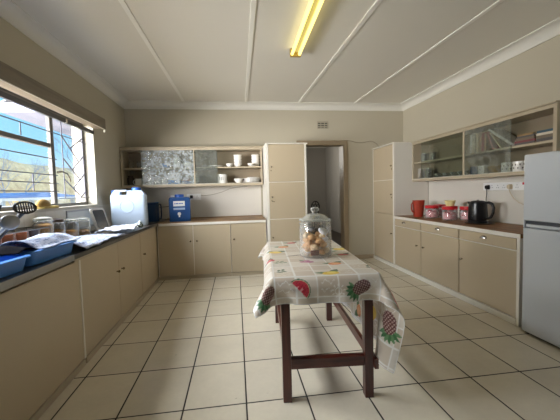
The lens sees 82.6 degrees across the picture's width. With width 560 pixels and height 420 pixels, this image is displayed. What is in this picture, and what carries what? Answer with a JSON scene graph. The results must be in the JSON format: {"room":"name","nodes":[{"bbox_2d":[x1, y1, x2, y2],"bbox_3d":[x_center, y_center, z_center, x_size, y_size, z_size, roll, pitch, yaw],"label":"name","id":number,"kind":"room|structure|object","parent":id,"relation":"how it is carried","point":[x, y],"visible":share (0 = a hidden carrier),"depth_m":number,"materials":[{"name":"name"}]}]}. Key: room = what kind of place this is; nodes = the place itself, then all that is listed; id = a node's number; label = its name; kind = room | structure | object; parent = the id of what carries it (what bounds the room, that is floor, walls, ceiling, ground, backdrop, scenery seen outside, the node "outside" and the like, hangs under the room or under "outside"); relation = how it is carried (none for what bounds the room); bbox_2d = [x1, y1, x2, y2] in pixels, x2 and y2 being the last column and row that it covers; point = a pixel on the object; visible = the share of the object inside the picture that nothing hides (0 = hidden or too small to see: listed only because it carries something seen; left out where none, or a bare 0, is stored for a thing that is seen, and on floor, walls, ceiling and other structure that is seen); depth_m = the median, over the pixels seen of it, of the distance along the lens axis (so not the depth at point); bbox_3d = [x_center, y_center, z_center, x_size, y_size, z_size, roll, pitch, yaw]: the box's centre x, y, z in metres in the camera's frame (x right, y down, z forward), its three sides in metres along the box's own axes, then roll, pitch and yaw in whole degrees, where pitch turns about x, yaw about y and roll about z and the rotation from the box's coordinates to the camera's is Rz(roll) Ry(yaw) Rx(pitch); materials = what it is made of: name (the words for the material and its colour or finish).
{"room":"kitchen","nodes":[
{"label":"kitchen","id":0,"kind":"room"},
{"bbox_2d":[0,17,127,230],"bbox_3d":[-2.189,-0.172,1.862,0.250,2.840,7.401,-2,3,-8],"label":"wall","id":1,"kind":"structure","parent":0,"point":[18,51],"depth_m":4.00,"materials":[{"name":"paint"}]},
{"bbox_2d":[0,87,87,211],"bbox_3d":[-2.281,-0.502,2.571,0.095,1.030,3.065,-2,3,-8],"label":"window","id":2,"kind":"structure","parent":1,"relation":"in","point":[49,144],"depth_m":3.34,"materials":[{"name":"paint"}]},
{"bbox_2d":[0,115,88,198],"bbox_3d":[-2.262,-0.512,2.571,0.016,0.879,3.040,-2,3,-8],"label":"bars","id":3,"kind":"object","parent":2,"relation":"attached to","point":[20,122],"visible":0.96,"depth_m":3.41,"materials":[{"name":"paint"}]},
{"bbox_2d":[0,86,96,204],"bbox_3d":[-2.229,-0.503,2.578,0.116,1.030,3.065,-2,3,-8],"label":"trim","id":4,"kind":"structure","parent":1,"relation":"attached to","point":[88,138],"depth_m":4.09,"materials":[{"name":"paint"}]},
{"bbox_2d":[0,204,97,215],"bbox_3d":[-2.289,0.028,2.599,0.287,0.030,3.065,-2,3,-8],"label":"window sill","id":5,"kind":"structure","parent":1,"relation":"attached to","point":[3,213],"depth_m":3.13,"materials":[{"name":"paint"}]},
{"bbox_2d":[37,205,58,208],"bbox_3d":[-2.236,-0.027,3.061,0.085,0.022,0.290,-2,3,-8],"label":"folded cloth","id":6,"kind":"object","parent":5,"relation":"on","point":[56,206],"visible":0.71,"depth_m":3.00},
{"bbox_2d":[35,199,50,206],"bbox_3d":[-2.228,-0.068,2.994,0.090,0.069,0.200,-2,3,-8],"label":"sponge","id":7,"kind":"object","parent":6,"relation":"on","point":[42,202],"visible":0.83,"depth_m":2.95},
{"bbox_2d":[0,61,105,133],"bbox_3d":[-2.106,-0.982,2.385,0.146,0.219,3.600,-2,3,-8],"label":"pelmet","id":8,"kind":"object","parent":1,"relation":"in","point":[11,79],"depth_m":2.90,"materials":[{"name":"brown wood"}]},
{"bbox_2d":[0,204,111,234],"bbox_3d":[-2.210,0.148,3.059,0.010,0.303,4.640,-2,3,-8],"label":"backsplash","id":9,"kind":"structure","parent":1,"relation":"attached to","point":[26,220],"depth_m":3.11,"materials":[{"name":"tile"}]},
{"bbox_2d":[0,0,127,108],"bbox_3d":[-2.033,-1.534,1.708,0.112,0.112,7.201,-2,3,-8],"label":"trim","id":10,"kind":"structure","parent":1,"relation":"attached to","point":[10,11],"depth_m":3.15,"materials":[{"name":"paint"}]},
{"bbox_2d":[66,208,93,229],"bbox_3d":[-2.283,0.102,3.666,0.010,0.217,0.641,-2,3,-8],"label":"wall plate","id":11,"kind":"object","parent":1,"relation":"attached to","point":[72,214],"visible":0.63,"depth_m":3.61,"materials":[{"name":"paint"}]},
{"bbox_2d":[124,109,402,269],"bbox_3d":[-0.123,-0.456,5.772,4.917,2.840,0.200,-2,3,-8],"label":"wall","id":12,"kind":"structure","parent":0,"point":[143,127],"depth_m":5.67,"materials":[{"name":"paint"}]},
{"bbox_2d":[119,146,262,187],"bbox_3d":[-1.413,-0.706,5.290,2.228,0.635,0.354,-2,3,-8],"label":"upper cabinet","id":13,"kind":"object","parent":12,"relation":"attached to","point":[146,162],"visible":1,"depth_m":5.36,"materials":[{"name":"paint"}]},
{"bbox_2d":[127,176,134,184],"bbox_3d":[-2.432,-0.477,5.198,0.110,0.162,0.110,-2,3,-8],"label":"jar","id":14,"kind":"object","parent":13,"relation":"in","point":[130,179],"visible":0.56,"depth_m":5.15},
{"bbox_2d":[133,179,142,184],"bbox_3d":[-2.287,-0.449,5.145,0.132,0.105,0.110,0,4,27],"label":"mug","id":15,"kind":"object","parent":13,"relation":"in","point":[137,181],"visible":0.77,"depth_m":5.10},
{"bbox_2d":[155,176,160,184],"bbox_3d":[-2.005,-0.485,5.247,0.080,0.150,0.080,-2,3,-8],"label":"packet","id":16,"kind":"object","parent":13,"relation":"in","point":[157,178],"visible":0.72,"depth_m":5.21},
{"bbox_2d":[167,173,180,183],"bbox_3d":[-1.745,-0.513,5.261,0.191,0.190,0.101,-2,3,-8],"label":"food box","id":17,"kind":"object","parent":13,"relation":"in","point":[173,178],"visible":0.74,"depth_m":5.21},
{"bbox_2d":[173,158,182,166],"bbox_3d":[-1.677,-0.776,5.256,0.153,0.165,0.111,-2,3,-8],"label":"jug","id":18,"kind":"object","parent":13,"relation":"on","point":[176,161],"visible":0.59,"depth_m":5.21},
{"bbox_2d":[123,166,260,170],"bbox_3d":[-1.412,-0.692,5.310,2.178,0.023,0.300,-2,3,-8],"label":"shelf","id":19,"kind":"object","parent":13,"relation":"attached to","point":[195,168],"depth_m":5.30,"materials":[{"name":"paint"}]},
{"bbox_2d":[192,173,198,183],"bbox_3d":[-1.416,-0.521,5.326,0.120,0.180,0.120,-2,3,-8],"label":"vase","id":20,"kind":"object","parent":13,"relation":"in","point":[196,175],"visible":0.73,"depth_m":5.29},
{"bbox_2d":[218,174,226,182],"bbox_3d":[-0.973,-0.519,5.348,0.160,0.150,0.187,-5,5,-44],"label":"canister","id":21,"kind":"object","parent":13,"relation":"in","point":[222,178],"visible":0.8,"depth_m":5.27,"materials":[{"name":"ceramic"}]},
{"bbox_2d":[187,194,200,199],"bbox_3d":[-1.477,-0.224,5.481,0.219,0.092,0.014,-2,3,-8],"label":"wall socket","id":22,"kind":"object","parent":12,"relation":"attached to","point":[195,196],"visible":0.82,"depth_m":5.48,"materials":[{"name":"white plastic"}]},
{"bbox_2d":[128,185,261,218],"bbox_3d":[-1.435,-0.135,5.503,2.223,0.540,0.008,-2,3,-8],"label":"backsplash","id":23,"kind":"structure","parent":12,"relation":"attached to","point":[239,201],"depth_m":5.54,"materials":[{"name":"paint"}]},
{"bbox_2d":[124,100,402,110],"bbox_3d":[-0.139,-1.809,5.538,4.917,0.112,0.112,-2,3,-8],"label":"trim","id":24,"kind":"structure","parent":12,"relation":"attached to","point":[131,104],"depth_m":5.52,"materials":[{"name":"paint"}]},
{"bbox_2d":[296,140,348,251],"bbox_3d":[0.775,-0.162,5.898,0.940,2.190,0.228,-2,3,-8],"label":"door frame","id":25,"kind":"structure","parent":12,"relation":"in","point":[342,144],"depth_m":5.85,"materials":[{"name":"paint"}]},
{"bbox_2d":[317,121,327,128],"bbox_3d":[0.767,-1.530,5.731,0.200,0.136,0.010,-2,3,-8],"label":"air vent","id":26,"kind":"object","parent":12,"relation":"in","point":[320,124],"visible":1,"depth_m":5.73,"materials":[{"name":"paint"}]},
{"bbox_2d":[298,0,381,102],"bbox_3d":[0.892,-1.687,2.104,0.046,0.011,6.980,-2,3,-9],"label":"trim","id":27,"kind":"structure","parent":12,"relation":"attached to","point":[377,2],"depth_m":3.32,"materials":[{"name":"paint"}]},
{"bbox_2d":[354,254,373,258],"bbox_3d":[1.529,0.873,5.963,0.488,0.075,0.018,-2,3,-8],"label":"baseboard","id":28,"kind":"structure","parent":12,"relation":"attached to","point":[364,256],"depth_m":5.96,"materials":[{"name":"paint"}]},
{"bbox_2d":[354,0,503,102],"bbox_3d":[1.910,-1.722,2.243,0.046,0.011,6.981,-2,3,-9],"label":"trim","id":29,"kind":"structure","parent":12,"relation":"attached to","point":[498,2],"depth_m":3.38,"materials":[{"name":"paint"}]},
{"bbox_2d":[13,0,559,102],"bbox_3d":[0.332,-1.717,1.924,5.367,0.100,7.401,-2,3,-8],"label":"ceiling","id":30,"kind":"structure","parent":0,"point":[202,45],"depth_m":3.30,"materials":[{"name":"paint"}]},
{"bbox_2d":[118,0,184,100],"bbox_3d":[-1.164,-1.615,1.824,0.046,0.011,6.978,-2,3,-7],"label":"trim","id":31,"kind":"structure","parent":30,"relation":"attached to","point":[124,5],"depth_m":3.19,"materials":[{"name":"paint"}]},
{"bbox_2d":[245,0,256,101],"bbox_3d":[-0.134,-1.651,1.964,0.046,0.011,6.978,-2,3,-7],"label":"trim","id":32,"kind":"structure","parent":30,"relation":"attached to","point":[253,2],"depth_m":3.27,"materials":[{"name":"paint"}]},
{"bbox_2d":[290,0,323,57],"bbox_3d":[0.249,-1.673,2.794,0.120,0.085,1.441,-2,3,-7],"label":"fluorescent light","id":33,"kind":"object","parent":30,"relation":"attached to","point":[314,6],"visible":1,"depth_m":2.88,"materials":[{"name":"plastic"}]},
{"bbox_2d":[38,228,559,419],"bbox_3d":[0.073,1.083,4.543,5.367,0.100,12.350,-2,3,-8],"label":"floor","id":34,"kind":"structure","parent":0,"point":[194,348],"depth_m":2.36,"materials":[{"name":"tile"}]},
{"bbox_2d":[0,261,85,419],"bbox_3d":[-1.627,0.858,1.275,0.608,0.822,2.275,-2,3,-8],"label":"base cabinet","id":35,"kind":"object","parent":34,"relation":"on","point":[42,342],"visible":0.8,"depth_m":1.91,"materials":[{"name":"paint"}]},
{"bbox_2d":[0,255,74,291],"bbox_3d":[-1.636,0.419,1.196,0.600,0.057,2.168,-2,3,-8],"label":"countertop","id":36,"kind":"structure","parent":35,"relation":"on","point":[29,272],"depth_m":1.87,"materials":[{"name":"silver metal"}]},
{"bbox_2d":[0,254,30,277],"bbox_3d":[-1.598,0.321,1.616,0.350,0.088,0.520,-2,3,-5],"label":"tub","id":37,"kind":"object","parent":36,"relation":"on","point":[9,264],"visible":0.99,"depth_m":1.76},
{"bbox_2d":[5,226,50,240],"bbox_3d":[-1.960,0.254,2.111,0.190,0.181,1.189,-2,3,-8],"label":"dish rack","id":38,"kind":"object","parent":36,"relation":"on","point":[47,226],"visible":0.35,"depth_m":2.52,"materials":[{"name":"silver metal"}]},
{"bbox_2d":[2,234,16,245],"bbox_3d":[-1.983,0.252,2.297,0.124,0.145,0.154,-2,3,-8],"label":"mug","id":39,"kind":"object","parent":38,"relation":"in","point":[10,237],"visible":0.38,"depth_m":2.28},
{"bbox_2d":[12,231,29,244],"bbox_3d":[-2.003,0.244,2.446,0.124,0.145,0.154,-2,3,-8],"label":"mug","id":40,"kind":"object","parent":38,"relation":"in","point":[22,235],"visible":0.16,"depth_m":2.42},
{"bbox_2d":[22,229,38,237],"bbox_3d":[-2.027,0.235,2.604,0.120,0.145,0.120,-2,3,-8],"label":"pot","id":41,"kind":"object","parent":38,"relation":"in","point":[32,233],"visible":0.21,"depth_m":2.57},
{"bbox_3d":[-1.948,0.253,2.039,0.150,0.170,0.150,-2,3,-8],"label":"pot","id":42,"kind":"object","parent":38,"relation":"in","visible":0},
{"bbox_2d":[0,215,19,233],"bbox_3d":[-1.819,0.175,2.044,0.242,0.284,0.082,-3,4,-29],"label":"serving spoon","id":43,"kind":"object","parent":42,"relation":"in","point":[8,222],"visible":1,"depth_m":2.06,"materials":[{"name":"silver metal"}]},
{"bbox_2d":[0,201,36,239],"bbox_3d":[-1.823,0.128,2.154,0.314,0.368,0.074,-5,5,-45],"label":"slotted spoon","id":44,"kind":"object","parent":42,"relation":"in","point":[21,213],"visible":0.96,"depth_m":2.19,"materials":[{"name":"black plastic"}]},
{"bbox_2d":[13,240,76,266],"bbox_3d":[-1.672,0.289,2.155,0.350,0.093,0.520,-2,3,-5],"label":"tub","id":45,"kind":"object","parent":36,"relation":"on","point":[38,256],"visible":0.54,"depth_m":2.11,"materials":[{"name":"plastic"}]},
{"bbox_2d":[0,246,34,255],"bbox_3d":[-1.656,0.231,1.868,0.302,0.046,0.199,-2,3,-8],"label":"cloth","id":46,"kind":"object","parent":45,"relation":"on","point":[4,250],"visible":1,"depth_m":1.83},
{"bbox_2d":[0,233,80,248],"bbox_3d":[-1.693,0.204,2.229,0.365,0.064,0.555,-2,3,-8],"label":"tea towel","id":47,"kind":"object","parent":45,"relation":"on","point":[45,240],"visible":0.98,"depth_m":2.17,"materials":[{"name":"fabric"}]},
{"bbox_2d":[78,234,142,362],"bbox_3d":[-1.889,0.755,3.165,0.608,0.822,1.544,-2,3,-8],"label":"base cabinet","id":48,"kind":"object","parent":34,"relation":"on","point":[111,277],"visible":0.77,"depth_m":2.93,"materials":[{"name":"paint"}]},
{"bbox_2d":[64,219,166,261],"bbox_3d":[-2.003,0.279,3.837,0.596,0.052,3.169,-2,3,-8],"label":"countertop","id":49,"kind":"structure","parent":48,"relation":"on","point":[79,253],"depth_m":3.15,"materials":[{"name":"stone"}]},
{"bbox_2d":[32,217,53,233],"bbox_3d":[-2.071,0.187,2.792,0.155,0.255,0.155,-2,3,-8],"label":"glass jar","id":50,"kind":"object","parent":49,"relation":"on","point":[50,229],"visible":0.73,"depth_m":2.75,"materials":[{"name":"clear glass"}]},
{"bbox_2d":[45,218,65,232],"bbox_3d":[-2.095,0.192,2.971,0.165,0.225,0.165,-2,3,-8],"label":"glass jar","id":51,"kind":"object","parent":49,"relation":"on","point":[58,220],"visible":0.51,"depth_m":2.94,"materials":[{"name":"clear glass"}]},
{"bbox_2d":[64,219,79,235],"bbox_3d":[-2.109,0.190,3.186,0.175,0.205,0.175,-2,3,-8],"label":"glass jar","id":52,"kind":"object","parent":49,"relation":"on","point":[72,232],"visible":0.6,"depth_m":3.15,"materials":[{"name":"clear glass"}]},
{"bbox_2d":[72,217,90,235],"bbox_3d":[-2.151,0.181,3.453,0.175,0.195,0.175,-2,3,-8],"label":"glass jar","id":53,"kind":"object","parent":49,"relation":"on","point":[81,231],"visible":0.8,"depth_m":3.41,"materials":[{"name":"clear glass"}]},
{"bbox_2d":[73,233,124,248],"bbox_3d":[-1.767,0.243,2.905,0.413,0.098,0.995,-2,3,-8],"label":"cloth","id":54,"kind":"object","parent":49,"relation":"on","point":[86,241],"visible":0.61,"depth_m":2.79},
{"bbox_2d":[89,208,109,231],"bbox_3d":[-2.185,0.115,3.868,0.118,0.274,0.215,-1,3,14],"label":"tablet","id":55,"kind":"object","parent":49,"relation":"on","point":[99,218],"visible":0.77,"depth_m":3.84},
{"bbox_2d":[95,224,140,232],"bbox_3d":[-1.844,0.208,3.720,0.364,0.034,0.650,-2,3,-8],"label":"cloth","id":56,"kind":"object","parent":49,"relation":"on","point":[114,228],"visible":1,"depth_m":3.63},
{"bbox_2d":[110,187,147,225],"bbox_3d":[-2.058,-0.041,4.352,0.447,0.528,0.264,-3,3,-17],"label":"jerrycan","id":57,"kind":"object","parent":49,"relation":"on","point":[131,208],"visible":0.91,"depth_m":4.29,"materials":[{"name":"plastic"}]},
{"bbox_2d":[147,202,161,221],"bbox_3d":[-2.010,0.028,5.085,0.241,0.302,0.222,-3,4,-20],"label":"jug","id":58,"kind":"object","parent":49,"relation":"on","point":[153,207],"visible":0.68,"depth_m":4.99,"materials":[{"name":"blue plastic"}]},
{"bbox_2d":[140,227,158,298],"bbox_3d":[-2.052,0.690,4.347,0.608,0.822,0.838,-2,3,-8],"label":"base cabinet","id":59,"kind":"object","parent":34,"relation":"on","point":[148,239],"visible":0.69,"depth_m":4.31,"materials":[{"name":"paint"}]},
{"bbox_2d":[157,224,231,279],"bbox_3d":[-1.342,0.622,5.194,1.083,0.822,0.703,-2,3,-8],"label":"base cabinet","id":60,"kind":"object","parent":34,"relation":"on","point":[184,251],"visible":0.95,"depth_m":4.88,"materials":[{"name":"paint"}]},
{"bbox_2d":[158,215,265,225],"bbox_3d":[-1.069,0.166,5.214,1.624,0.066,0.690,-2,3,-8],"label":"countertop","id":61,"kind":"structure","parent":60,"relation":"on","point":[247,218],"depth_m":4.95,"materials":[{"name":"brown wood"}]},
{"bbox_2d":[169,194,190,221],"bbox_3d":[-1.572,-0.037,5.000,0.320,0.418,0.315,-3,4,-18],"label":"canister","id":62,"kind":"object","parent":61,"relation":"on","point":[179,205],"visible":1,"depth_m":4.91,"materials":[{"name":"blue plastic"}]},
{"bbox_2d":[230,222,266,275],"bbox_3d":[-0.527,0.593,5.305,0.555,0.822,0.703,-2,3,-8],"label":"base cabinet","id":63,"kind":"object","parent":34,"relation":"on","point":[248,240],"visible":0.82,"depth_m":4.99,"materials":[{"name":"paint"}]},
{"bbox_2d":[262,143,307,241],"bbox_3d":[0.074,-0.030,5.298,0.652,2.034,0.814,-2,3,-8],"label":"tall cabinet","id":64,"kind":"object","parent":34,"relation":"on","point":[284,168],"visible":0.76,"depth_m":4.91,"materials":[{"name":"white paint"}]},
{"bbox_2d":[311,201,323,231],"bbox_3d":[1.176,0.194,10.087,0.420,0.970,0.432,-2,3,-8],"label":"garden chair","id":65,"kind":"object","parent":34,"relation":"on","point":[318,204],"visible":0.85,"depth_m":10.24,"materials":[{"name":"metal"}]},
{"bbox_2d":[275,300,378,402],"bbox_3d":[0.253,0.751,2.611,0.659,0.778,1.369,-2,3,-3],"label":"dining table","id":66,"kind":"object","parent":34,"relation":"on","point":[367,358],"visible":0.46,"depth_m":1.96,"materials":[{"name":"brown wood"}]},
{"bbox_2d":[253,240,404,373],"bbox_3d":[0.242,0.644,2.603,0.875,0.586,1.609,-2,3,-3],"label":"tablecloth","id":67,"kind":"object","parent":66,"relation":"on","point":[290,277],"visible":0.91,"depth_m":1.91,"materials":[{"name":"fabric"}]},
{"bbox_2d":[299,207,331,258],"bbox_3d":[0.275,0.168,2.489,0.254,0.383,0.254,-2,3,-8],"label":"cookie jar","id":68,"kind":"object","parent":67,"relation":"on","point":[311,220],"visible":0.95,"depth_m":2.47,"materials":[{"name":"clear glass"}]},
{"bbox_2d":[372,142,427,266],"bbox_3d":[2.076,-0.101,5.583,0.619,2.034,0.811,-2,3,-8],"label":"tall cabinet","id":69,"kind":"object","parent":34,"relation":"on","point":[394,190],"visible":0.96,"depth_m":5.26,"materials":[{"name":"paint"}]},
{"bbox_2d":[394,219,420,279],"bbox_3d":[2.195,0.550,4.860,0.619,0.812,0.734,-2,3,-8],"label":"base cabinet","id":70,"kind":"object","parent":34,"relation":"on","point":[407,233],"visible":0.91,"depth_m":4.78,"materials":[{"name":"paint"}]},
{"bbox_2d":[420,223,459,297],"bbox_3d":[2.298,0.591,4.114,0.619,0.812,0.766,-2,3,-8],"label":"base cabinet","id":71,"kind":"object","parent":34,"relation":"on","point":[440,245],"visible":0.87,"depth_m":4.02,"materials":[{"name":"paint"}]},
{"bbox_2d":[458,229,522,326],"bbox_3d":[2.406,0.634,3.334,0.619,0.812,0.804,-2,3,-8],"label":"base cabinet","id":72,"kind":"object","parent":34,"relation":"on","point":[490,265],"visible":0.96,"depth_m":3.21,"materials":[{"name":"paint"}]},
{"bbox_2d":[394,214,523,238],"bbox_3d":[2.301,0.166,4.055,0.599,0.043,2.314,-2,3,-8],"label":"countertop","id":73,"kind":"structure","parent":72,"relation":"on","point":[501,229],"depth_m":3.57,"materials":[{"name":"brown wood"}]},
{"bbox_2d":[411,200,424,216],"bbox_3d":[2.112,-0.024,4.878,0.204,0.250,0.172,0,4,22],"label":"jug","id":74,"kind":"object","parent":73,"relation":"on","point":[418,205],"visible":1,"depth_m":4.81,"materials":[{"name":"plastic"}]},
{"bbox_2d":[425,205,438,217],"bbox_3d":[2.199,0.022,4.612,0.190,0.185,0.190,-2,3,-8],"label":"storage jar","id":75,"kind":"object","parent":73,"relation":"on","point":[433,213],"visible":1,"depth_m":4.54,"materials":[{"name":"clear glass"}]},
{"bbox_2d":[433,204,445,217],"bbox_3d":[2.373,0.011,4.707,0.190,0.185,0.190,-2,3,-8],"label":"storage jar","id":76,"kind":"object","parent":73,"relation":"on","point":[440,211],"visible":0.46,"depth_m":4.64,"materials":[{"name":"clear glass"}]},
{"bbox_2d":[442,206,457,220],"bbox_3d":[2.268,0.041,4.259,0.190,0.185,0.190,-2,3,-8],"label":"storage jar","id":77,"kind":"object","parent":73,"relation":"on","point":[450,214],"visible":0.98,"depth_m":4.19,"materials":[{"name":"clear glass"}]},
{"bbox_2d":[444,200,455,205],"bbox_3d":[2.270,-0.090,4.252,0.140,0.076,0.140,-2,3,-8],"label":"cup","id":78,"kind":"object","parent":77,"relation":"on","point":[447,202],"visible":0.91,"depth_m":4.21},
{"bbox_2d":[459,206,467,220],"bbox_3d":[2.460,0.042,4.184,0.180,0.180,0.180,-2,3,-8],"label":"storage jar","id":79,"kind":"object","parent":73,"relation":"on","point":[464,215],"visible":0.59,"depth_m":4.16,"materials":[{"name":"clear glass"}]},
{"bbox_2d":[464,221,494,224],"bbox_3d":[2.365,0.153,3.783,0.324,0.010,0.324,-2,3,-8],"label":"tray","id":80,"kind":"object","parent":73,"relation":"on","point":[466,222],"visible":0.65,"depth_m":3.72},
{"bbox_2d":[468,200,494,222],"bbox_3d":[2.356,0.014,3.764,0.210,0.270,0.278,-1,3,3],"label":"kettle","id":81,"kind":"object","parent":80,"relation":"on","point":[477,209],"visible":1,"depth_m":3.71,"materials":[{"name":"black plastic"}]},
{"bbox_2d":[522,151,559,347],"bbox_3d":[2.463,0.310,2.509,0.630,1.552,0.616,-2,3,-8],"label":"fridge","id":82,"kind":"object","parent":34,"relation":"on","point":[541,222],"visible":1,"depth_m":2.60,"materials":[{"name":"silver metal"}]},
{"bbox_2d":[306,148,326,227],"bbox_3d":[-0.049,-0.747,10.720,3.450,2.840,0.100,-2,3,-8],"label":"wall","id":83,"kind":"structure","parent":0,"point":[315,157],"depth_m":10.84,"materials":[{"name":"paint"}]},
{"bbox_2d":[325,147,340,232],"bbox_3d":[1.941,-0.674,8.548,0.100,2.840,4.749,-2,3,-8],"label":"wall","id":84,"kind":"structure","parent":0,"point":[332,162],"depth_m":10.08,"materials":[{"name":"paint"}]},
{"bbox_2d":[403,35,559,224],"bbox_3d":[2.903,-0.350,2.557,0.200,2.840,7.401,-2,3,-8],"label":"wall","id":85,"kind":"structure","parent":0,"point":[531,78],"depth_m":3.85,"materials":[{"name":"paint"}]},
{"bbox_2d":[429,176,523,224],"bbox_3d":[2.620,-0.141,3.913,0.008,0.560,2.640,-2,3,-8],"label":"backsplash","id":86,"kind":"structure","parent":85,"relation":"attached to","point":[507,209],"depth_m":4.03,"materials":[{"name":"paint"}]},
{"bbox_2d":[400,17,559,110],"bbox_3d":[2.725,-1.701,2.357,0.112,0.112,7.201,-2,3,-8],"label":"trim","id":87,"kind":"structure","parent":85,"relation":"attached to","point":[550,30],"depth_m":3.79,"materials":[{"name":"paint"}]},
{"bbox_2d":[411,100,559,181],"bbox_3d":[2.428,-0.718,4.005,0.305,0.634,2.352,-2,3,-8],"label":"upper cabinet","id":88,"kind":"object","parent":85,"relation":"attached to","point":[451,153],"visible":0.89,"depth_m":3.88,"materials":[{"name":"paint"}]},
{"bbox_2d":[470,166,477,174],"bbox_3d":[2.414,-0.487,3.957,0.090,0.100,0.114,0,4,24],"label":"mug","id":89,"kind":"object","parent":88,"relation":"in","point":[473,170],"visible":0.8,"depth_m":3.91,"materials":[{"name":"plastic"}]},
{"bbox_2d":[472,133,478,152],"bbox_3d":[2.442,-0.816,3.890,0.170,0.235,0.045,-2,3,-8],"label":"book","id":90,"kind":"object","parent":88,"relation":"on","point":[473,134],"visible":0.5,"depth_m":3.87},
{"bbox_2d":[476,134,478,151],"bbox_3d":[2.450,-0.806,3.838,0.170,0.220,0.040,-2,3,-8],"label":"book","id":91,"kind":"object","parent":88,"relation":"on","point":[477,135],"visible":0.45,"depth_m":3.82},
{"bbox_2d":[479,132,486,151],"bbox_3d":[2.456,-0.808,3.791,0.170,0.230,0.035,-2,3,-8],"label":"book","id":92,"kind":"object","parent":88,"relation":"on","point":[480,133],"visible":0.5,"depth_m":3.77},
{"bbox_2d":[478,165,488,173],"bbox_3d":[2.438,-0.479,3.810,0.116,0.100,0.135,-2,3,-8],"label":"mug","id":93,"kind":"object","parent":88,"relation":"in","point":[483,169],"visible":0.8,"depth_m":3.77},
{"bbox_2d":[414,139,552,163],"bbox_3d":[2.445,-0.694,4.015,0.253,0.024,2.284,-2,3,-8],"label":"shelf","id":94,"kind":"object","parent":88,"relation":"attached to","point":[547,144],"depth_m":3.70,"materials":[{"name":"paint"}]},
{"bbox_2d":[484,133,492,150],"bbox_3d":[2.468,-0.789,3.710,0.170,0.200,0.026,-2,3,-8],"label":"book","id":95,"kind":"object","parent":88,"relation":"on","point":[487,146],"visible":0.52,"depth_m":3.69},
{"bbox_2d":[487,132,499,148],"bbox_3d":[2.477,-0.792,3.639,0.170,0.213,0.115,-2,3,-8],"label":"book","id":96,"kind":"object","parent":88,"relation":"on","point":[493,143],"visible":0.48,"depth_m":3.61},
{"bbox_2d":[487,165,500,172],"bbox_3d":[2.505,-0.467,3.688,0.180,0.085,0.180,-2,3,-8],"label":"bowl","id":97,"kind":"object","parent":88,"relation":"in","point":[493,169],"visible":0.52,"depth_m":3.64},
{"bbox_2d":[489,132,510,147],"bbox_3d":[2.487,-0.783,3.569,0.170,0.203,0.174,-2,3,-8],"label":"book","id":98,"kind":"object","parent":88,"relation":"on","point":[500,142],"visible":0.57,"depth_m":3.53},
{"bbox_2d":[488,129,516,145],"bbox_3d":[2.496,-0.800,3.497,0.170,0.245,0.346,-2,3,-8],"label":"book","id":99,"kind":"object","parent":88,"relation":"on","point":[502,134],"visible":0.82,"depth_m":3.50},
{"bbox_2d":[500,162,511,171],"bbox_3d":[2.473,-0.463,3.465,0.122,0.105,0.134,-1,3,16],"label":"mug","id":100,"kind":"object","parent":88,"relation":"in","point":[507,166],"visible":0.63,"depth_m":3.43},
{"bbox_2d":[512,161,523,171],"bbox_3d":[2.492,-0.455,3.321,0.122,0.105,0.134,-1,3,16],"label":"mug","id":101,"kind":"object","parent":88,"relation":"in","point":[516,165],"visible":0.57,"depth_m":3.29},
{"bbox_2d":[514,140,535,145],"bbox_3d":[2.534,-0.672,3.203,0.180,0.022,0.225,-2,3,-8],"label":"book","id":102,"kind":"object","parent":88,"relation":"on","point":[533,141],"visible":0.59,"depth_m":3.18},
{"bbox_2d":[514,138,535,143],"bbox_3d":[2.534,-0.693,3.199,0.180,0.020,0.230,-2,3,-8],"label":"book","id":103,"kind":"object","parent":102,"relation":"on","point":[527,140],"visible":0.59,"depth_m":3.17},
{"bbox_2d":[515,136,535,141],"bbox_3d":[2.533,-0.716,3.198,0.180,0.024,0.210,-2,3,-8],"label":"book","id":104,"kind":"object","parent":103,"relation":"on","point":[530,137],"visible":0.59,"depth_m":3.17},
{"bbox_2d":[536,136,552,141],"bbox_3d":[2.564,-0.664,2.985,0.180,0.030,0.185,-2,3,-8],"label":"book","id":105,"kind":"object","parent":88,"relation":"on","point":[551,137],"visible":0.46,"depth_m":2.98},
{"bbox_2d":[536,133,552,138],"bbox_3d":[2.563,-0.694,2.983,0.180,0.028,0.185,-2,3,-8],"label":"book","id":106,"kind":"object","parent":105,"relation":"on","point":[550,134],"visible":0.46,"depth_m":2.98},
{"bbox_2d":[483,182,523,189],"bbox_3d":[2.620,-0.276,3.721,0.033,0.092,0.615,-2,3,-8],"label":"strip","id":107,"kind":"object","parent":85,"relation":"attached to","point":[516,185],"visible":0.73,"depth_m":3.71,"materials":[{"name":"white plastic"}]},
{"label":"outside","id":108,"kind":"structure","parent":0,"visible":0},
{"bbox_3d":[-39.730,2.019,24.946,67.915,0.200,120.000,-2,3,-8],"label":"ground","id":109,"kind":"structure","parent":108,"visible":0},
{"bbox_2d":[0,147,62,205],"bbox_3d":[-16.472,-1.195,19.858,5.262,5.569,2.784,-3,4,-29],"label":"bare tree","id":110,"kind":"object","parent":109,"relation":"on","point":[34,164],"visible":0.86,"depth_m":19.78,"materials":[{"name":"grey plant"}]},
{"bbox_2d":[0,158,75,205],"bbox_3d":[-31.291,-1.805,25.904,7.085,6.867,45.373,-2,3,0],"label":"bank","id":111,"kind":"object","parent":109,"relation":"on","point":[20,186],"visible":0.48,"depth_m":37.58,"materials":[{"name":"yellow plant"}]},
{"bbox_2d":[0,99,75,196],"bbox_3d":[-3.240,0.214,5.351,0.914,3.720,2.350,-2,3,-8],"label":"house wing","id":112,"kind":"object","parent":109,"relation":"on","point":[7,107],"visible":0.05,"depth_m":4.31},
{"bbox_2d":[0,192,75,205],"bbox_3d":[-10.709,0.605,12.403,3.300,2.520,5.200,-2,3,-8],"label":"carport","id":113,"kind":"object","parent":109,"relation":"on","point":[30,196],"visible":0.33,"depth_m":11.70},
{"bbox_2d":[53,132,73,174],"bbox_3d":[-12.009,-1.870,19.399,3.577,6.722,3.477,0,4,18],"label":"bare tree","id":114,"kind":"object","parent":109,"relation":"on","point":[57,132],"visible":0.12,"depth_m":18.39,"materials":[{"name":"grey plant"}]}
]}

